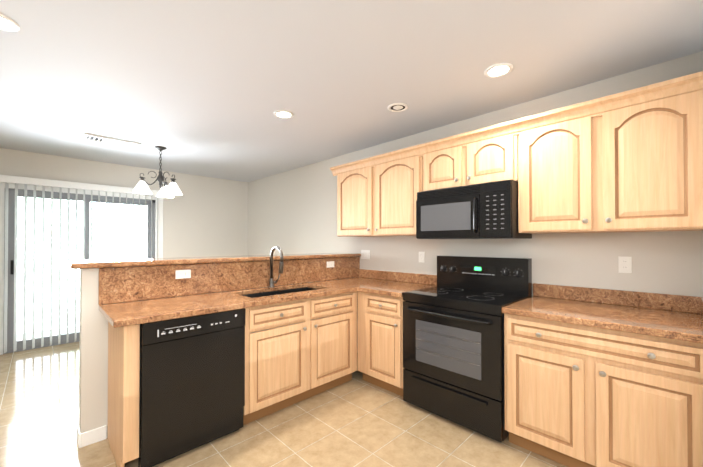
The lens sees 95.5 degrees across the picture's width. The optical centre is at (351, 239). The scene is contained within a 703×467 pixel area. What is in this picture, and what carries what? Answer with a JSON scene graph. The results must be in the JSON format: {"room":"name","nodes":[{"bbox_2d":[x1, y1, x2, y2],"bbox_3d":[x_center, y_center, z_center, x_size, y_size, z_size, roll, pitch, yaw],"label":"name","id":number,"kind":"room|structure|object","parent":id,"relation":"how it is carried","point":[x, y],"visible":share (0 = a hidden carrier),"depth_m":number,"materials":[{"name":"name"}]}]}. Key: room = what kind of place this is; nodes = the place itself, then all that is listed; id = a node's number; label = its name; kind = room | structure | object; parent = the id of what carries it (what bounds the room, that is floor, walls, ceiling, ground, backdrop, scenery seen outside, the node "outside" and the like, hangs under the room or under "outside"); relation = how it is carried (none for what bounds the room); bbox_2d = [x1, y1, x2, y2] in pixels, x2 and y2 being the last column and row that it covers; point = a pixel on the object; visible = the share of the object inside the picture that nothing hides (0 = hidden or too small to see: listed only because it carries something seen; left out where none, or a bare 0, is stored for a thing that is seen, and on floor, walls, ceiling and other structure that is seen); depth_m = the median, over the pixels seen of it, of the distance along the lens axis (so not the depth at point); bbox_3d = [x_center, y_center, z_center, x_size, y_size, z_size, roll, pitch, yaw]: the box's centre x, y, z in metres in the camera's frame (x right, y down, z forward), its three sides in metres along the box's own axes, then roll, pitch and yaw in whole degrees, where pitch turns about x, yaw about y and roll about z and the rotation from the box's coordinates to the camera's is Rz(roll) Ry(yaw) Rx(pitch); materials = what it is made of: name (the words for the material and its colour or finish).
{"room":"kitchen","nodes":[
{"label":"kitchen","id":0,"kind":"room"},
{"bbox_2d":[0,148,247,322],"bbox_3d":[-4.111,0.143,4.385,5.650,2.600,0.100,0,-1,-44],"label":"wall","id":1,"kind":"structure","parent":0,"point":[203,216],"depth_m":5.50,"materials":[{"name":"beige paint"}]},
{"bbox_2d":[0,175,158,352],"bbox_3d":[-3.751,0.304,4.574,1.910,2.220,0.091,0,-1,-44],"label":"vertical blinds","id":2,"kind":"object","parent":1,"relation":"attached to","point":[24,181],"visible":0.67,"depth_m":4.27,"materials":[{"name":"white plastic"}]},
{"bbox_2d":[0,183,162,354],"bbox_3d":[-3.822,0.340,4.646,1.890,2.210,0.108,0,-1,-44],"label":"door frame","id":3,"kind":"structure","parent":1,"relation":"attached to","point":[10,307],"depth_m":4.37,"materials":[{"name":"grey"}]},
{"bbox_2d":[79,257,355,437],"bbox_3d":[-0.931,0.820,3.208,2.740,1.225,0.140,0,-1,-44],"label":"wall","id":4,"kind":"structure","parent":0,"point":[93,381],"depth_m":2.25,"materials":[{"name":"beige paint"}]},
{"bbox_2d":[77,425,106,447],"bbox_3d":[-0.939,1.385,3.195,2.742,0.095,0.164,0,-1,-44],"label":"baseboard","id":5,"kind":"structure","parent":4,"relation":"attached to","point":[91,436],"depth_m":2.23,"materials":[{"name":"white wood"}]},
{"bbox_2d":[67,253,360,268],"bbox_3d":[-1.032,0.186,3.272,2.797,0.039,0.455,0,-1,-44],"label":"bar","id":6,"kind":"object","parent":4,"relation":"on","point":[82,264],"visible":1,"depth_m":2.71,"materials":[{"name":"stone"}]},
{"bbox_2d":[0,341,566,466],"bbox_3d":[-1.231,1.443,1.427,5.850,0.050,8.340,0,-1,-44],"label":"floor","id":7,"kind":"structure","parent":0,"point":[357,420],"depth_m":2.34,"materials":[{"name":"tile"}]},
{"bbox_2d":[108,307,251,466],"bbox_3d":[-1.250,0.964,2.342,0.785,0.922,0.611,0,-1,-44],"label":"base cabinet","id":8,"kind":"object","parent":7,"relation":"on","point":[123,342],"depth_m":1.92,"materials":[{"name":"brown wood"}]},
{"bbox_2d":[98,257,401,327],"bbox_3d":[-0.611,0.449,2.945,2.647,0.487,0.682,0,-1,-44],"label":"countertop","id":9,"kind":"structure","parent":8,"relation":"on","point":[118,285],"depth_m":2.64,"materials":[{"name":"stone"}]},
{"bbox_2d":[175,270,190,278],"bbox_3d":[-1.389,0.283,2.636,0.115,0.070,0.007,0,-1,-44],"label":"outlet","id":10,"kind":"object","parent":9,"relation":"attached to","point":[180,274],"visible":1,"depth_m":2.63,"materials":[{"name":"white plastic"}]},
{"bbox_2d":[268,246,283,287],"bbox_3d":[-0.711,0.262,3.124,0.120,0.410,0.234,0,-1,-44],"label":"faucet","id":11,"kind":"object","parent":9,"relation":"on","point":[271,281],"visible":1,"depth_m":3.14,"materials":[{"name":"grey metal"}]},
{"bbox_2d":[327,261,333,267],"bbox_3d":[-0.246,0.287,3.753,0.115,0.070,0.007,0,-1,-44],"label":"outlet","id":12,"kind":"object","parent":9,"relation":"attached to","point":[330,263],"visible":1,"depth_m":3.75,"materials":[{"name":"white plastic"}]},
{"bbox_2d":[138,308,244,466],"bbox_3d":[-1.222,0.966,2.339,0.652,0.920,0.595,0,-1,-44],"label":"dishwasher","id":13,"kind":"object","parent":7,"relation":"on","point":[192,385],"visible":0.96,"depth_m":2.09,"materials":[{"name":"black metal"}]},
{"bbox_2d":[252,291,356,421],"bbox_3d":[-0.570,0.970,3.006,1.197,0.922,0.611,0,-1,-44],"label":"base cabinet","id":14,"kind":"object","parent":7,"relation":"on","point":[308,356],"depth_m":2.73,"materials":[{"name":"brown wood"}]},
{"bbox_2d":[357,291,403,396],"bbox_3d":[0.474,0.972,3.224,0.700,0.922,0.580,0,-1,-44],"label":"base cabinet","id":15,"kind":"object","parent":7,"relation":"on","point":[379,340],"visible":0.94,"depth_m":2.99,"materials":[{"name":"brown wood"}]},
{"bbox_2d":[358,272,436,297],"bbox_3d":[0.502,0.436,3.202,0.697,0.144,0.506,0,-1,-44],"label":"countertop","id":16,"kind":"structure","parent":15,"relation":"on","point":[389,284],"depth_m":3.37,"materials":[{"name":"stone"}]},
{"bbox_2d":[402,256,531,442],"bbox_3d":[0.945,0.791,2.689,0.721,1.275,0.835,0,-1,-44],"label":"range","id":17,"kind":"object","parent":7,"relation":"on","point":[453,345],"visible":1,"depth_m":2.51,"materials":[{"name":"black metal"}]},
{"bbox_2d":[504,313,702,466],"bbox_3d":[1.603,0.962,2.069,0.700,0.922,0.960,0,-1,-44],"label":"base cabinet","id":18,"kind":"object","parent":7,"relation":"on","point":[575,395],"visible":0.98,"depth_m":1.81,"materials":[{"name":"brown wood"}]},
{"bbox_2d":[502,283,702,343],"bbox_3d":[1.605,0.427,2.076,0.692,0.144,0.961,0,-1,-44],"label":"countertop","id":19,"kind":"structure","parent":18,"relation":"on","point":[676,317],"depth_m":2.05,"materials":[{"name":"stone"}]},
{"bbox_2d":[0,0,702,181],"bbox_3d":[-1.231,-1.207,1.450,5.850,0.050,8.340,0,-1,-44],"label":"ceiling","id":20,"kind":"structure","parent":0,"point":[207,88],"depth_m":2.18,"materials":[{"name":"white paint"}]},
{"bbox_2d":[0,13,19,31],"bbox_3d":[-1.907,-1.175,1.709,0.184,0.009,0.184,0,-1,-44],"label":"recessed light","id":21,"kind":"object","parent":20,"relation":"in","point":[8,24],"visible":1,"depth_m":1.74,"materials":[{"name":"white"}]},
{"bbox_2d":[83,133,140,148],"bbox_3d":[-2.799,-1.152,3.742,0.520,0.020,0.250,0,-1,-44],"label":"ceiling vent","id":22,"kind":"object","parent":20,"relation":"in","point":[109,140],"visible":1,"depth_m":3.71,"materials":[{"name":"white metal"}]},
{"bbox_2d":[132,146,181,197],"bbox_3d":[-2.432,-0.864,3.973,0.498,0.593,0.542,0,-1,-44],"label":"chandelier","id":23,"kind":"object","parent":20,"relation":"hanging from","point":[171,189],"visible":1,"depth_m":3.95,"materials":[{"name":"white glass"}]},
{"bbox_2d":[274,110,293,117],"bbox_3d":[-0.629,-1.164,2.966,0.184,0.009,0.184,0,-1,-44],"label":"recessed light","id":24,"kind":"object","parent":20,"relation":"in","point":[283,114],"visible":1,"depth_m":2.95,"materials":[{"name":"white"}]},
{"bbox_2d":[387,103,407,111],"bbox_3d":[0.409,-1.163,2.814,0.184,0.014,0.184,0,-1,-44],"label":"recessed light","id":25,"kind":"object","parent":20,"relation":"in","point":[396,107],"visible":1,"depth_m":2.80,"materials":[{"name":"white metal"}]},
{"bbox_2d":[484,63,512,77],"bbox_3d":[1.017,-1.171,2.210,0.184,0.009,0.184,0,-1,-44],"label":"recessed light","id":26,"kind":"object","parent":20,"relation":"in","point":[498,70],"visible":1,"depth_m":2.20,"materials":[{"name":"white"}]},
{"bbox_2d":[248,51,702,296],"bbox_3d":[0.825,0.135,3.448,0.100,2.600,8.340,0,-1,-44],"label":"wall","id":27,"kind":"structure","parent":0,"point":[293,211],"depth_m":2.82,"materials":[{"name":"beige paint"}]},
{"bbox_2d":[361,250,369,258],"bbox_3d":[0.174,0.185,4.034,0.010,0.115,0.145,0,-1,-44],"label":"switch plate","id":28,"kind":"object","parent":27,"relation":"attached to","point":[365,254],"visible":1,"depth_m":4.03,"materials":[{"name":"white plastic"}]},
{"bbox_2d":[334,147,417,236],"bbox_3d":[0.367,-0.462,3.583,0.369,0.836,1.213,0,-1,-44],"label":"upper cabinet","id":29,"kind":"object","parent":27,"relation":"attached to","point":[377,197],"depth_m":3.39,"materials":[{"name":"brown wood"}]},
{"bbox_2d":[419,252,423,262],"bbox_3d":[0.754,0.185,3.443,0.007,0.115,0.070,0,-1,-44],"label":"electrical outlet","id":30,"kind":"object","parent":27,"relation":"attached to","point":[421,256],"visible":1,"depth_m":3.44,"materials":[{"name":"white plastic"}]},
{"bbox_2d":[418,123,513,191],"bbox_3d":[1.087,-0.668,2.847,0.369,0.435,0.841,0,-1,-44],"label":"upper cabinet","id":31,"kind":"object","parent":27,"relation":"attached to","point":[486,155],"depth_m":2.68,"materials":[{"name":"brown wood"}]},
{"bbox_2d":[416,180,531,238],"bbox_3d":[1.038,-0.227,2.795,0.507,0.433,0.833,0,-1,-44],"label":"microwave","id":32,"kind":"object","parent":31,"relation":"attached to","point":[484,211],"visible":1,"depth_m":2.58,"materials":[{"name":"black"}]},
{"bbox_2d":[514,99,593,233],"bbox_3d":[1.553,-0.472,2.369,0.369,0.836,0.483,0,-1,-44],"label":"upper cabinet","id":33,"kind":"object","parent":27,"relation":"attached to","point":[554,150],"depth_m":2.23,"materials":[{"name":"brown wood"}]},
{"bbox_2d":[618,256,631,272],"bbox_3d":[1.924,0.175,2.246,0.007,0.115,0.070,0,-1,-44],"label":"electrical outlet","id":34,"kind":"object","parent":27,"relation":"attached to","point":[624,264],"visible":1,"depth_m":2.25,"materials":[{"name":"white plastic"}]},
{"bbox_2d":[594,71,702,232],"bbox_3d":[1.890,-0.475,2.024,0.369,0.836,0.483,0,-1,-44],"label":"upper cabinet","id":35,"kind":"object","parent":27,"relation":"attached to","point":[629,161],"depth_m":1.89,"materials":[{"name":"brown wood"}]},
{"label":"outside","id":36,"kind":"structure","parent":0,"visible":0},
{"bbox_2d":[17,325,79,340],"bbox_3d":[-4.476,1.482,4.855,6.600,0.050,1.100,0,-1,-44],"label":"ground","id":37,"kind":"structure","parent":36,"point":[71,330],"depth_m":5.03,"materials":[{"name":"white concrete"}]},
{"bbox_2d":[17,197,146,333],"bbox_3d":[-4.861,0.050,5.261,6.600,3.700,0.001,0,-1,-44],"label":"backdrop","id":38,"kind":"structure","parent":36,"point":[20,265],"depth_m":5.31,"materials":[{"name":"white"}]}
]}

